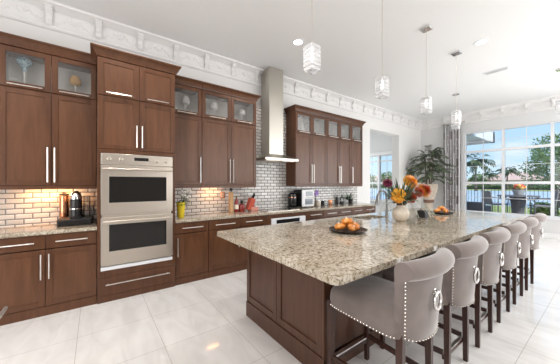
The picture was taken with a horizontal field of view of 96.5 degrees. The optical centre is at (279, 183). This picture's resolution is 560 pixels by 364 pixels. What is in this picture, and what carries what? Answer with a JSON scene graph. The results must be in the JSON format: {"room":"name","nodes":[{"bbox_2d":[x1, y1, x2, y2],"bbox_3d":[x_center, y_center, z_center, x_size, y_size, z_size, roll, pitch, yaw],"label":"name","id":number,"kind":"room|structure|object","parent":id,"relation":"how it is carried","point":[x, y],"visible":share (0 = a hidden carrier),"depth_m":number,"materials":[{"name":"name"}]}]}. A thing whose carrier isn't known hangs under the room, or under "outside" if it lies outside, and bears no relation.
{"room":"kitchen","nodes":[
{"label":"kitchen","id":0,"kind":"room"},
{"bbox_2d":[0,16,420,226],"bbox_3d":[0.019,-0.415,5.438,12.500,3.650,0.240,0,0,-36],"label":"wall","id":1,"kind":"structure","parent":0,"point":[406,141],"depth_m":6.38,"materials":[{"name":"white paint"}]},
{"bbox_2d":[0,31,96,189],"bbox_3d":[-2.727,-0.770,3.002,0.846,1.660,0.380,0,0,-36],"label":"upper cabinet","id":2,"kind":"object","parent":1,"relation":"attached to","point":[48,129],"visible":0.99,"depth_m":2.90,"materials":[{"name":"brown wood"}]},
{"bbox_2d":[15,57,32,82],"bbox_3d":[-2.953,-1.266,2.890,0.147,0.390,0.147,0,0,-36],"label":"goblet","id":3,"kind":"object","parent":2,"relation":"in","point":[25,63],"visible":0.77,"depth_m":2.87,"materials":[{"name":"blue glass"}]},
{"bbox_2d":[69,75,81,91],"bbox_3d":[-2.588,-1.220,3.161,0.124,0.300,0.124,0,0,-36],"label":"goblet","id":4,"kind":"object","parent":2,"relation":"in","point":[75,81],"visible":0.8,"depth_m":3.13,"materials":[{"name":"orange glass"}]},
{"bbox_2d":[0,107,356,226],"bbox_3d":[-1.011,-0.511,4.519,7.750,2.018,0.012,0,0,-36],"label":"backsplash","id":5,"kind":"structure","parent":1,"relation":"attached to","point":[18,207],"depth_m":4.32,"materials":[{"name":"tile"}]},
{"bbox_2d":[175,75,202,187],"bbox_3d":[-1.497,-0.770,3.912,0.468,1.660,0.380,0,0,-36],"label":"upper cabinet","id":6,"kind":"object","parent":1,"relation":"attached to","point":[188,123],"visible":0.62,"depth_m":3.85,"materials":[{"name":"brown wood"}]},
{"bbox_2d":[181,96,189,110],"bbox_3d":[-1.498,-1.236,3.967,0.132,0.330,0.132,0,0,-36],"label":"goblet","id":7,"kind":"object","parent":6,"relation":"in","point":[185,100],"visible":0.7,"depth_m":3.92,"materials":[{"name":"clear glass"}]},
{"bbox_2d":[0,0,422,129],"bbox_3d":[0.130,-2.087,5.290,12.502,0.305,0.130,0,0,-36],"label":"trim","id":8,"kind":"structure","parent":1,"relation":"attached to","point":[47,14],"depth_m":3.85,"materials":[{"name":"white paint"}]},
{"bbox_2d":[201,82,260,187],"bbox_3d":[-0.878,-0.770,4.370,1.063,1.660,0.380,0,0,-36],"label":"upper cabinet","id":9,"kind":"object","parent":1,"relation":"attached to","point":[228,141],"visible":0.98,"depth_m":4.25,"materials":[{"name":"brown wood"}]},
{"bbox_2d":[210,102,217,115],"bbox_3d":[-1.117,-1.236,4.249,0.132,0.330,0.132,0,0,-36],"label":"goblet","id":10,"kind":"object","parent":9,"relation":"in","point":[214,106],"visible":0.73,"depth_m":4.21,"materials":[{"name":"clear glass"}]},
{"bbox_2d":[238,108,244,119],"bbox_3d":[-0.699,-1.226,4.559,0.132,0.310,0.132,0,0,-36],"label":"goblet","id":11,"kind":"object","parent":9,"relation":"in","point":[241,112],"visible":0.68,"depth_m":4.52,"materials":[{"name":"clear glass"}]},
{"bbox_2d":[256,66,298,162],"bbox_3d":[-0.091,-1.335,4.881,0.780,1.806,0.497,0,0,-36],"label":"range hood","id":12,"kind":"object","parent":1,"relation":"attached to","point":[271,78],"visible":0.97,"depth_m":4.82,"materials":[{"name":"silver metal"}]},
{"bbox_2d":[284,104,328,186],"bbox_3d":[0.590,-0.770,5.456,0.990,1.660,0.380,0,0,-36],"label":"upper cabinet","id":13,"kind":"object","parent":1,"relation":"attached to","point":[308,145],"visible":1,"depth_m":5.32,"materials":[{"name":"brown wood"}]},
{"bbox_2d":[326,113,352,186],"bbox_3d":[1.333,-0.770,6.006,0.851,1.660,0.380,0,0,-36],"label":"upper cabinet","id":14,"kind":"object","parent":1,"relation":"attached to","point":[338,137],"visible":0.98,"depth_m":5.88,"materials":[{"name":"brown wood"}]},
{"bbox_2d":[351,119,365,185],"bbox_3d":[1.892,-0.770,6.420,0.531,1.660,0.380,0,0,-36],"label":"upper cabinet","id":15,"kind":"object","parent":1,"relation":"attached to","point":[356,125],"visible":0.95,"depth_m":6.31,"materials":[{"name":"brown wood"}]},
{"bbox_2d":[0,237,559,363],"bbox_3d":[1.355,1.460,3.801,12.700,0.100,11.500,0,0,-36],"label":"floor","id":16,"kind":"structure","parent":0,"point":[205,321],"depth_m":2.36,"materials":[{"name":"tile"}]},
{"bbox_2d":[0,306,7,318],"bbox_3d":[-1.195,0.976,0.416,0.674,0.868,1.890,0,0,-36],"label":"chair","id":17,"kind":"object","parent":16,"relation":"on","point":[5,308],"visible":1,"depth_m":1.29,"materials":[{"name":"beige wood"}]},
{"bbox_2d":[0,230,96,325],"bbox_3d":[-2.670,0.976,2.890,0.886,0.868,0.622,0,0,-36],"label":"base cabinet","id":18,"kind":"object","parent":16,"relation":"on","point":[41,275],"visible":0.98,"depth_m":2.68,"materials":[{"name":"brown wood"}]},
{"bbox_2d":[0,215,96,238],"bbox_3d":[-3.128,0.479,2.561,2.018,0.122,0.614,0,0,-36],"label":"countertop","id":19,"kind":"structure","parent":18,"relation":"on","point":[43,229],"depth_m":2.84,"materials":[{"name":"stone"}]},
{"bbox_2d":[59,192,68,216],"bbox_3d":[-2.728,0.259,3.157,0.094,0.315,0.094,0,0,-36],"label":"copper canister","id":20,"kind":"object","parent":19,"relation":"on","point":[63,197],"visible":1,"depth_m":3.13,"materials":[{"name":"brown metal"}]},
{"bbox_2d":[69,191,89,218],"bbox_3d":[-2.513,0.249,3.142,0.204,0.333,0.300,0,0,-36],"label":"coffee machine","id":21,"kind":"object","parent":19,"relation":"on","point":[75,203],"visible":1,"depth_m":3.06,"materials":[{"name":"black plastic"}]},
{"bbox_2d":[69,216,81,218],"bbox_3d":[-2.490,0.405,3.046,0.110,0.022,0.120,0,0,-36],"label":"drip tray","id":22,"kind":"object","parent":21,"relation":"on","point":[70,217],"depth_m":3.01,"materials":[{"name":"black plastic"}]},
{"bbox_2d":[92,205,95,221],"bbox_3d":[-2.433,0.384,3.251,0.060,0.226,0.154,0,0,-36],"label":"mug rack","id":23,"kind":"object","parent":19,"relation":"on","point":[92,205],"visible":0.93,"depth_m":3.20,"materials":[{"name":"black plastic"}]},
{"bbox_2d":[90,42,180,303],"bbox_3d":[-1.949,-0.098,3.394,0.995,3.015,0.669,0,0,-36],"label":"tall cabinet","id":24,"kind":"object","parent":16,"relation":"on","point":[136,93],"visible":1,"depth_m":3.14,"materials":[{"name":"brown wood"}]},
{"bbox_2d":[101,153,172,271],"bbox_3d":[-1.922,0.331,3.356,0.794,1.394,0.618,0,0,-36],"label":"double oven","id":25,"kind":"object","parent":24,"relation":"in","point":[136,190],"visible":1,"depth_m":3.13,"materials":[{"name":"silver metal"}]},
{"bbox_2d":[175,220,207,285],"bbox_3d":[-1.421,0.976,3.813,0.473,0.868,0.622,0,0,-36],"label":"base cabinet","id":26,"kind":"object","parent":16,"relation":"on","point":[191,238],"visible":0.87,"depth_m":3.59,"materials":[{"name":"brown wood"}]},
{"bbox_2d":[175,202,375,222],"bbox_3d":[0.333,0.519,5.122,4.852,0.042,0.614,0,0,-36],"label":"countertop","id":27,"kind":"structure","parent":26,"relation":"on","point":[214,215],"depth_m":4.32,"materials":[{"name":"stone"}]},
{"bbox_2d":[176,202,185,217],"bbox_3d":[-1.464,0.385,3.693,0.128,0.225,0.128,0,0,-36],"label":"vase","id":28,"kind":"object","parent":27,"relation":"on","point":[180,209],"visible":0.96,"depth_m":3.65,"materials":[{"name":"yellow ceramic"}]},
{"bbox_2d":[178,190,190,205],"bbox_3d":[-1.445,0.262,3.732,0.249,0.352,0.221,0,0,-36],"label":"bunch","id":29,"kind":"object","parent":28,"relation":"in","point":[181,195],"visible":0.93,"depth_m":3.70,"materials":[{"name":"green plant"}]},
{"bbox_2d":[229,188,232,211],"bbox_3d":[-0.864,0.285,4.412,0.070,0.424,0.060,0,0,-36],"label":"pepper mill","id":30,"kind":"object","parent":27,"relation":"on","point":[230,189],"visible":0.99,"depth_m":4.38,"materials":[{"name":"brown wood"}]},
{"bbox_2d":[234,196,238,211],"bbox_3d":[-0.779,0.356,4.474,0.078,0.282,0.078,0,0,-36],"label":"sauce bottle","id":31,"kind":"object","parent":27,"relation":"on","point":[236,203],"visible":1,"depth_m":4.44,"materials":[{"name":"red glass"}]},
{"bbox_2d":[239,200,244,211],"bbox_3d":[-0.697,0.397,4.548,0.112,0.200,0.112,0,0,-36],"label":"bottle","id":32,"kind":"object","parent":27,"relation":"on","point":[241,206],"visible":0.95,"depth_m":4.50,"materials":[{"name":"red glass"}]},
{"bbox_2d":[245,197,257,210],"bbox_3d":[-0.531,0.374,4.658,0.213,0.247,0.140,0,0,-36],"label":"knife block","id":33,"kind":"object","parent":27,"relation":"on","point":[250,206],"visible":0.97,"depth_m":4.60,"materials":[{"name":"red wood"}]},
{"bbox_2d":[258,207,299,211],"bbox_3d":[-0.060,0.494,4.838,0.756,0.008,0.486,0,0,-36],"label":"cooktop","id":34,"kind":"object","parent":27,"relation":"in","point":[282,208],"visible":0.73,"depth_m":4.82,"materials":[{"name":"silver glass"}]},
{"bbox_2d":[294,189,313,207],"bbox_3d":[0.522,0.310,5.405,0.330,0.374,0.311,0,0,-36],"label":"toaster oven","id":35,"kind":"object","parent":27,"relation":"on","point":[305,198],"visible":0.91,"depth_m":5.28,"materials":[{"name":"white plastic"}]},
{"bbox_3d":[0.265,0.486,5.265,0.248,0.020,0.248,0,0,-37],"label":"tray","id":36,"kind":"object","parent":27,"relation":"on","visible":0},
{"bbox_2d":[288,192,296,206],"bbox_3d":[0.264,0.323,5.283,0.192,0.290,0.192,0,0,16],"label":"air fryer","id":37,"kind":"object","parent":36,"relation":"on","point":[292,197],"visible":1,"depth_m":5.21,"materials":[{"name":"black plastic"}]},
{"bbox_2d":[208,215,265,277],"bbox_3d":[-0.817,0.976,4.261,1.024,0.868,0.622,0,0,-36],"label":"base cabinet","id":38,"kind":"object","parent":16,"relation":"on","point":[224,256],"visible":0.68,"depth_m":3.92,"materials":[{"name":"brown wood"}]},
{"bbox_2d":[266,212,305,224],"bbox_3d":[-0.039,0.976,4.862,0.933,0.868,0.580,0,0,-36],"label":"housing","id":39,"kind":"object","parent":16,"relation":"on","point":[268,217],"visible":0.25,"depth_m":4.54,"materials":[{"name":"brown wood"}]},
{"bbox_2d":[271,215,305,224],"bbox_3d":[0.037,0.940,4.825,0.794,0.651,0.587,0,0,-36],"label":"oven","id":40,"kind":"object","parent":39,"relation":"in","point":[281,220],"visible":0.19,"depth_m":4.61,"materials":[{"name":"silver metal"}]},
{"bbox_2d":[306,210,322,220],"bbox_3d":[0.546,0.976,5.269,0.485,0.868,0.622,0,0,-36],"label":"base cabinet","id":41,"kind":"object","parent":16,"relation":"on","point":[310,215],"visible":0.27,"depth_m":5.04,"materials":[{"name":"brown wood"}]},
{"bbox_2d":[323,208,351,218],"bbox_3d":[1.117,0.976,5.692,0.929,0.868,0.622,0,0,-36],"label":"base cabinet","id":42,"kind":"object","parent":16,"relation":"on","point":[331,213],"visible":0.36,"depth_m":5.46,"materials":[{"name":"brown wood"}]},
{"bbox_2d":[246,241,463,363],"bbox_3d":[1.487,0.972,3.388,3.818,0.877,1.194,0,0,-36],"label":"kitchen island","id":43,"kind":"object","parent":16,"relation":"on","point":[289,304],"visible":0.18,"depth_m":2.06,"materials":[{"name":"brown wood"}]},
{"bbox_2d":[217,208,523,285],"bbox_3d":[1.564,0.511,3.233,4.360,0.042,1.613,0,0,-36],"label":"island countertop","id":44,"kind":"structure","parent":43,"relation":"on","point":[309,247],"depth_m":2.19,"materials":[{"name":"stone"}]},
{"bbox_2d":[329,226,367,232],"bbox_3d":[0.701,0.475,2.583,0.390,0.027,0.390,0,0,-36],"label":"plate","id":45,"kind":"object","parent":44,"relation":"on","point":[361,229],"visible":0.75,"depth_m":2.56,"materials":[{"name":"black ceramic"}]},
{"bbox_2d":[334,222,345,229],"bbox_3d":[0.621,0.433,2.583,0.105,0.083,0.105,0,0,-36],"label":"gourd","id":46,"kind":"object","parent":45,"relation":"on","point":[339,226],"visible":1,"depth_m":2.55,"materials":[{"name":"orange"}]},
{"bbox_2d":[348,223,354,230],"bbox_3d":[0.724,0.440,2.537,0.076,0.077,0.079,0,0,1],"label":"gourd","id":47,"kind":"object","parent":45,"relation":"on","point":[351,227],"visible":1,"depth_m":2.51,"materials":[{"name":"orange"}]},
{"bbox_2d":[341,217,352,224],"bbox_3d":[0.696,0.379,2.590,0.121,0.084,0.097,0,0,-1],"label":"gourd","id":48,"kind":"object","parent":47,"relation":"on","point":[345,220],"visible":0.88,"depth_m":2.56,"materials":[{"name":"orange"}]},
{"bbox_2d":[351,222,359,229],"bbox_3d":[0.775,0.433,2.591,0.096,0.089,0.119,0,0,-17],"label":"gourd","id":49,"kind":"object","parent":45,"relation":"on","point":[357,226],"visible":0.6,"depth_m":2.56,"materials":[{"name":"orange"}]},
{"bbox_2d":[375,190,393,215],"bbox_3d":[1.568,0.287,3.786,0.352,0.405,0.118,0,0,-16],"label":"faucet","id":50,"kind":"object","parent":44,"relation":"on","point":[384,191],"visible":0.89,"depth_m":3.81,"materials":[{"name":"silver metal"}]},
{"bbox_2d":[392,203,409,221],"bbox_3d":[1.589,0.344,3.291,0.208,0.289,0.208,0,0,-36],"label":"vase","id":51,"kind":"object","parent":44,"relation":"on","point":[399,211],"visible":0.86,"depth_m":3.22,"materials":[{"name":"beige ceramic"}]},
{"bbox_2d":[383,179,398,204],"bbox_3d":[1.444,0.160,3.234,0.307,0.462,0.124,0,0,-36],"label":"chrysanthemum","id":52,"kind":"object","parent":51,"relation":"in","point":[386,182],"visible":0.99,"depth_m":3.15,"materials":[{"name":"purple plant"}]},
{"bbox_2d":[390,188,405,203],"bbox_3d":[1.522,0.221,3.176,0.217,0.339,0.170,0,0,-22],"label":"chrysanthemum","id":53,"kind":"object","parent":51,"relation":"in","point":[398,198],"visible":0.8,"depth_m":3.14,"materials":[{"name":"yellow plant"}]},
{"bbox_2d":[370,178,433,217],"bbox_3d":[1.596,0.141,3.284,0.781,0.500,0.764,0,0,-36],"label":"greenery","id":54,"kind":"object","parent":51,"relation":"in","point":[408,191],"visible":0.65,"depth_m":3.18,"materials":[{"name":"green plant"}]},
{"bbox_2d":[403,175,417,188],"bbox_3d":[1.752,0.128,3.477,0.489,0.527,0.200,0,0,-36],"label":"chrysanthemum","id":55,"kind":"object","parent":51,"relation":"in","point":[408,178],"visible":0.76,"depth_m":3.51,"materials":[{"name":"orange plant"}]},
{"bbox_2d":[407,192,416,202],"bbox_3d":[1.692,0.242,3.265,0.210,0.298,0.110,0,0,-3],"label":"chrysanthemum","id":56,"kind":"object","parent":51,"relation":"in","point":[414,196],"visible":0.47,"depth_m":3.25,"materials":[{"name":"brown plant"}]},
{"bbox_2d":[405,183,430,205],"bbox_3d":[1.863,0.186,3.367,0.548,0.413,0.180,0,0,-33],"label":"chrysanthemum","id":57,"kind":"object","parent":51,"relation":"in","point":[426,188],"visible":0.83,"depth_m":3.42,"materials":[{"name":"orange plant"}]},
{"bbox_2d":[415,187,424,197],"bbox_3d":[1.781,0.212,3.321,0.379,0.360,0.116,0,0,-25],"label":"chrysanthemum","id":58,"kind":"object","parent":51,"relation":"in","point":[418,189],"visible":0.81,"depth_m":3.35,"materials":[{"name":"brown plant"}]},
{"bbox_2d":[417,210,428,217],"bbox_3d":[2.091,0.430,3.659,0.115,0.117,0.115,0,0,-36],"label":"candle","id":59,"kind":"object","parent":44,"relation":"on","point":[421,213],"visible":0.91,"depth_m":3.62,"materials":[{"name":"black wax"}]},
{"bbox_2d":[429,211,453,213],"bbox_3d":[2.669,0.475,4.127,0.350,0.027,0.350,0,0,-36],"label":"plate","id":60,"kind":"object","parent":44,"relation":"on","point":[440,212],"visible":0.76,"depth_m":4.10,"materials":[{"name":"black ceramic"}]},
{"bbox_2d":[351,206,375,214],"bbox_3d":[1.875,0.976,6.252,0.948,0.868,0.622,0,0,-36],"label":"base cabinet","id":61,"kind":"object","parent":16,"relation":"on","point":[366,209],"visible":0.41,"depth_m":6.03,"materials":[{"name":"brown wood"}]},
{"bbox_2d":[327,247,454,363],"bbox_3d":[0.713,0.904,1.639,0.520,1.011,0.682,0,0,-36],"label":"bar stool","id":62,"kind":"object","parent":16,"relation":"on","point":[407,308],"visible":0.99,"depth_m":1.42,"materials":[{"name":"beige fabric"}]},
{"bbox_2d":[421,184,437,208],"bbox_3d":[4.833,0.705,8.129,0.530,1.409,0.530,0,0,-36],"label":"urn","id":63,"kind":"object","parent":16,"relation":"on","point":[428,201],"visible":0.43,"depth_m":7.97,"materials":[{"name":"beige ceramic"}]},
{"bbox_2d":[407,145,456,184],"bbox_3d":[4.815,-0.509,7.968,1.321,1.441,1.358,0,0,-36],"label":"palm plant","id":64,"kind":"object","parent":63,"relation":"in","point":[430,165],"visible":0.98,"depth_m":8.02,"materials":[{"name":"green plant"}]},
{"bbox_2d":[380,235,488,363],"bbox_3d":[1.234,0.904,2.024,0.520,1.011,0.682,0,0,-36],"label":"bar stool","id":65,"kind":"object","parent":16,"relation":"on","point":[458,284],"visible":0.57,"depth_m":1.76,"materials":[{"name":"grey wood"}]},
{"bbox_2d":[418,227,510,347],"bbox_3d":[1.755,0.904,2.409,0.520,1.011,0.682,0,0,-36],"label":"bar stool","id":66,"kind":"object","parent":16,"relation":"on","point":[489,263],"visible":0.53,"depth_m":2.15,"materials":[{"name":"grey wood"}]},
{"bbox_2d":[458,221,526,322],"bbox_3d":[2.276,0.904,2.795,0.520,1.011,0.682,0,0,-36],"label":"bar stool","id":67,"kind":"object","parent":16,"relation":"on","point":[510,248],"visible":0.47,"depth_m":2.54,"materials":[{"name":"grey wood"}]},
{"bbox_2d":[464,216,538,304],"bbox_3d":[2.797,0.904,3.180,0.520,1.011,0.682,0,0,-36],"label":"bar stool","id":68,"kind":"object","parent":16,"relation":"on","point":[525,238],"visible":0.39,"depth_m":2.92,"materials":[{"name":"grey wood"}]},
{"bbox_2d":[488,213,547,290],"bbox_3d":[3.318,0.904,3.566,0.520,1.011,0.682,0,0,-36],"label":"bar stool","id":69,"kind":"object","parent":16,"relation":"on","point":[536,231],"visible":0.41,"depth_m":3.31,"materials":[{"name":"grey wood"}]},
{"bbox_2d":[52,0,559,120],"bbox_3d":[1.355,-2.315,3.801,12.700,0.150,11.500,0,0,-36],"label":"ceiling","id":70,"kind":"structure","parent":0,"point":[360,41],"depth_m":3.90,"materials":[{"name":"paint"}]},
{"bbox_2d":[292,38,303,45],"bbox_3d":[0.285,-2.236,3.943,0.196,0.008,0.196,0,0,-36],"label":"recessed light","id":71,"kind":"object","parent":70,"relation":"in","point":[298,41],"visible":1,"depth_m":3.93,"materials":[{"name":"white plastic"}]},
{"bbox_2d":[303,42,320,74],"bbox_3d":[0.288,-1.627,2.253,0.130,1.226,0.130,0,0,-36],"label":"pendant light","id":72,"kind":"object","parent":70,"relation":"hanging from","point":[311,47],"visible":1,"depth_m":2.26,"materials":[{"name":"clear glass"}]},
{"bbox_2d":[375,74,388,98],"bbox_3d":[1.195,-1.627,2.924,0.130,1.226,0.130,0,0,-36],"label":"pendant light","id":73,"kind":"object","parent":70,"relation":"hanging from","point":[377,80],"visible":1,"depth_m":2.94,"materials":[{"name":"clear glass"}]},
{"bbox_2d":[419,25,432,114],"bbox_3d":[2.102,-1.627,3.595,0.130,1.226,0.130,0,0,-36],"label":"pendant light","id":74,"kind":"object","parent":70,"relation":"hanging from","point":[426,28],"visible":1,"depth_m":3.59,"materials":[{"name":"white glass"}]},
{"bbox_2d":[451,93,459,129],"bbox_3d":[4.376,-1.802,6.224,0.158,0.876,0.158,0,0,-36],"label":"pendant light","id":75,"kind":"object","parent":70,"relation":"hanging from","point":[455,94],"visible":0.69,"depth_m":6.21,"materials":[{"name":"glass"}]},
{"bbox_2d":[450,50,461,124],"bbox_3d":[3.008,-1.627,4.266,0.130,1.226,0.130,0,0,-36],"label":"pendant light","id":76,"kind":"object","parent":70,"relation":"hanging from","point":[458,52],"visible":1,"depth_m":4.26,"materials":[{"name":"white glass"}]},
{"bbox_2d":[473,39,488,45],"bbox_3d":[3.175,-2.236,3.947,0.196,0.008,0.196,0,0,-36],"label":"recessed light","id":77,"kind":"object","parent":70,"relation":"in","point":[482,41],"visible":1,"depth_m":3.95,"materials":[{"name":"white plastic"}]},
{"bbox_2d":[483,66,509,74],"bbox_3d":[4.270,-2.233,4.939,0.140,0.014,0.390,0,0,-36],"label":"ceiling vent","id":78,"kind":"object","parent":70,"relation":"in","point":[506,67],"visible":1,"depth_m":4.92,"materials":[{"name":"white"}]},
{"bbox_2d":[555,68,559,114],"bbox_3d":[5.471,-1.802,4.863,0.158,0.876,0.158,0,0,-36],"label":"pendant light","id":79,"kind":"object","parent":70,"relation":"hanging from","point":[557,70],"visible":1,"depth_m":4.91,"materials":[{"name":"white glass"}]},
{"bbox_2d":[370,108,559,233],"bbox_3d":[6.387,-0.415,7.525,0.220,3.650,11.500,0,0,-36],"label":"wall","id":80,"kind":"structure","parent":0,"point":[378,142],"depth_m":8.04,"materials":[{"name":"white paint"}]},
{"bbox_2d":[370,154,391,200],"bbox_3d":[4.157,-0.250,10.446,0.130,1.870,2.040,0,0,-36],"label":"window","id":81,"kind":"structure","parent":80,"relation":"in","point":[390,154],"depth_m":10.41,"materials":[{"name":"white"}]},
{"bbox_2d":[370,151,391,201],"bbox_3d":[4.080,-0.290,10.390,0.080,2.040,2.190,0,0,-36],"label":"trim","id":82,"kind":"structure","parent":80,"relation":"attached to","point":[387,152],"depth_m":10.26,"materials":[{"name":"white paint"}]},
{"bbox_2d":[465,128,502,213],"bbox_3d":[6.235,-0.367,7.667,0.095,2.505,0.940,0,0,-36],"label":"window","id":83,"kind":"structure","parent":80,"relation":"in","point":[466,134],"depth_m":7.66,"materials":[{"name":"white"}]},
{"bbox_2d":[421,95,559,130],"bbox_3d":[7.364,-2.087,5.910,0.130,0.305,7.740,0,0,-36],"label":"trim","id":84,"kind":"structure","parent":80,"relation":"attached to","point":[547,103],"depth_m":7.26,"materials":[{"name":"white paint"}]},
{"bbox_2d":[494,229,559,239],"bbox_3d":[7.386,1.345,5.975,0.018,0.130,7.620,0,0,-36],"label":"baseboard","id":85,"kind":"structure","parent":80,"relation":"attached to","point":[545,235],"depth_m":6.46,"materials":[{"name":"white"}]},
{"bbox_2d":[503,122,551,217],"bbox_3d":[6.804,-0.367,6.898,0.095,2.505,0.975,0,0,-36],"label":"window","id":86,"kind":"structure","parent":80,"relation":"in","point":[526,147],"depth_m":6.89,"materials":[{"name":"white"}]},
{"bbox_2d":[552,121,559,218],"bbox_3d":[7.384,-0.367,6.114,0.095,2.505,0.975,0,0,-36],"label":"window","id":87,"kind":"structure","parent":80,"relation":"in","point":[554,144],"depth_m":6.48,"materials":[{"name":"white"}]},
{"bbox_3d":[5.673,-1.975,8.161,0.169,0.060,0.668,0,0,-37],"label":"curtain rod","id":88,"kind":"object","parent":80,"relation":"attached to","visible":0},
{"bbox_2d":[443,123,460,210],"bbox_3d":[5.608,-0.285,8.154,0.094,3.330,0.498,0,0,-36],"label":"curtain","id":89,"kind":"object","parent":88,"relation":"hanging from","point":[451,138],"visible":0.71,"depth_m":8.13,"materials":[{"name":"grey fabric"}]},
{"bbox_2d":[518,133,559,207],"bbox_3d":[22.492,-1.137,20.253,5.128,6.108,4.917,0,0,-14],"label":"leafy tree","id":90,"kind":"object","parent":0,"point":[541,154],"visible":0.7,"depth_m":20.26,"materials":[{"name":"green plant"}]},
{"label":"outside","id":91,"kind":"structure","parent":0,"visible":0},
{"bbox_3d":[9.775,1.550,7.233,4.880,0.220,24.000,0,0,-37],"label":"patio","id":92,"kind":"object","parent":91,"visible":0},
{"bbox_2d":[370,187,559,215],"bbox_3d":[10.674,0.790,9.784,0.070,1.300,19.031,0,0,-36],"label":"railing","id":93,"kind":"object","parent":92,"relation":"on","point":[556,189],"visible":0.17,"depth_m":11.09,"materials":[{"name":"grey metal"}]},
{"bbox_2d":[467,201,491,211],"bbox_3d":[6.534,1.024,9.201,0.850,0.828,1.780,0,0,-36],"label":"outdoor sofa","id":94,"kind":"object","parent":92,"relation":"on","point":[477,206],"visible":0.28,"depth_m":8.44,"materials":[{"name":"grey fabric"}]},
{"bbox_2d":[482,191,508,212],"bbox_3d":[8.103,0.850,9.442,0.603,1.180,0.574,0,0,9],"label":"patio chair","id":95,"kind":"object","parent":92,"relation":"on","point":[488,197],"visible":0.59,"depth_m":9.36,"materials":[{"name":"grey metal"}]},
{"bbox_2d":[497,195,540,213],"bbox_3d":[8.083,0.912,8.494,1.080,1.054,1.080,0,0,-36],"label":"patio table","id":96,"kind":"object","parent":92,"relation":"on","point":[518,202],"visible":0.73,"depth_m":8.35,"materials":[{"name":"grey wicker"}]},
{"bbox_2d":[512,189,525,194],"bbox_3d":[8.095,0.287,8.478,0.350,0.194,0.350,0,0,-36],"label":"planter","id":97,"kind":"object","parent":96,"relation":"on","point":[515,192],"visible":0.84,"depth_m":8.38,"materials":[{"name":"grey"}]},
{"bbox_2d":[513,184,525,189],"bbox_3d":[8.090,0.107,8.495,0.360,0.255,0.337,0,0,-20],"label":"flowers","id":98,"kind":"object","parent":97,"relation":"in","point":[515,186],"visible":0.88,"depth_m":8.38,"materials":[{"name":"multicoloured plant"}]},
{"bbox_2d":[528,201,559,215],"bbox_3d":[9.700,1.042,9.196,0.876,0.876,0.937,0,0,12],"label":"shrub","id":99,"kind":"object","parent":92,"relation":"on","point":[546,210],"visible":0.43,"depth_m":9.15,"materials":[{"name":"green plant"}]},
{"bbox_2d":[530,192,558,215],"bbox_3d":[9.041,0.850,8.560,0.603,1.180,0.574,0,0,33],"label":"patio chair","id":100,"kind":"object","parent":92,"relation":"on","point":[556,193],"visible":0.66,"depth_m":8.49,"materials":[{"name":"grey metal"}]},
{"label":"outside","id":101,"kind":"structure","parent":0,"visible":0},
{"bbox_2d":[370,189,559,208],"bbox_3d":[34.325,2.460,50.279,71.000,1.100,340.000,0,0,-37],"label":"lake","id":102,"kind":"structure","parent":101,"point":[478,193],"depth_m":41.52,"materials":[{"name":"liquid"}]},
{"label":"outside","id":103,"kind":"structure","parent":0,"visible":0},
{"bbox_2d":[370,188,549,191],"bbox_3d":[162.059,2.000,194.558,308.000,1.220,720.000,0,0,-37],"label":"lawn","id":104,"kind":"structure","parent":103,"point":[370,188],"depth_m":72.53,"materials":[{"name":"green plant"}]},
{"bbox_2d":[370,174,377,184],"bbox_3d":[44.197,-1.152,123.642,7.811,8.508,8.816,0,0,-37],"label":"leafy tree","id":105,"kind":"object","parent":104,"relation":"on","point":[372,177],"visible":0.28,"depth_m":122.34,"materials":[{"name":"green plant"}]},
{"bbox_2d":[381,171,391,184],"bbox_3d":[49.989,-1.724,117.050,9.318,8.705,8.790,0,0,-37],"label":"leafy tree","id":106,"kind":"object","parent":104,"relation":"on","point":[387,175],"visible":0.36,"depth_m":116.20,"materials":[{"name":"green plant"}]},
{"bbox_2d":[370,185,555,188],"bbox_3d":[54.291,0.960,102.551,1.900,1.274,221.380,0,0,-37],"label":"hedge","id":107,"kind":"object","parent":104,"relation":"on","point":[468,186],"visible":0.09,"depth_m":81.04,"materials":[{"name":"green plant"}]},
{"bbox_2d":[468,172,487,185],"bbox_3d":[70.446,-0.965,88.807,6.608,6.925,6.766,0,0,-37],"label":"leafy tree","id":108,"kind":"object","parent":104,"relation":"on","point":[471,179],"visible":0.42,"depth_m":88.38,"materials":[{"name":"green plant"}]},
{"bbox_2d":[481,171,498,184],"bbox_3d":[70.712,-1.584,84.164,4.594,6.014,4.865,0,0,-37],"label":"palm tree","id":109,"kind":"object","parent":104,"relation":"on","point":[491,174],"visible":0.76,"depth_m":83.68,"materials":[{"name":"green plant"}]},
{"bbox_2d":[494,166,521,187],"bbox_3d":[68.271,-1.985,74.915,5.920,6.819,5.904,0,0,-37],"label":"palm tree","id":110,"kind":"object","parent":104,"relation":"on","point":[513,170],"visible":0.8,"depth_m":74.13,"materials":[{"name":"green plant"}]},
{"bbox_2d":[482,172,546,185],"bbox_3d":[84.687,-1.400,90.655,18.000,5.580,21.000,0,0,-37],"label":"house","id":111,"kind":"structure","parent":104,"relation":"on","point":[513,177],"depth_m":86.21,"materials":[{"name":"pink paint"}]},
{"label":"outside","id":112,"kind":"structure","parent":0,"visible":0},
{"bbox_2d":[493,205,559,215],"bbox_3d":[8.762,1.740,18.924,7.400,0.540,100.000,0,0,-36],"label":"lawn","id":113,"kind":"structure","parent":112,"point":[495,208],"depth_m":14.41,"materials":[{"name":"green plant"}]},
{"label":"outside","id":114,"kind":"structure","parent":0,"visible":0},
{"bbox_2d":[467,153,495,190],"bbox_3d":[39.669,-2.412,50.595,6.182,7.671,6.259,0,0,-36],"label":"palm tree","id":115,"kind":"object","parent":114,"point":[478,161],"visible":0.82,"depth_m":49.80,"materials":[{"name":"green plant"}]},
{"bbox_3d":[5.862,-0.125,12.436,0.220,3.130,0.220,0,0,-37],"label":"lanai","id":116,"kind":"object","parent":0,"visible":0},
{"bbox_2d":[467,131,494,145],"bbox_3d":[5.190,-1.760,11.479,2.500,0.380,6.720,0,0,-36],"label":"roof","id":117,"kind":"object","parent":116,"relation":"on","point":[477,137],"visible":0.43,"depth_m":9.25,"materials":[{"name":"white"}]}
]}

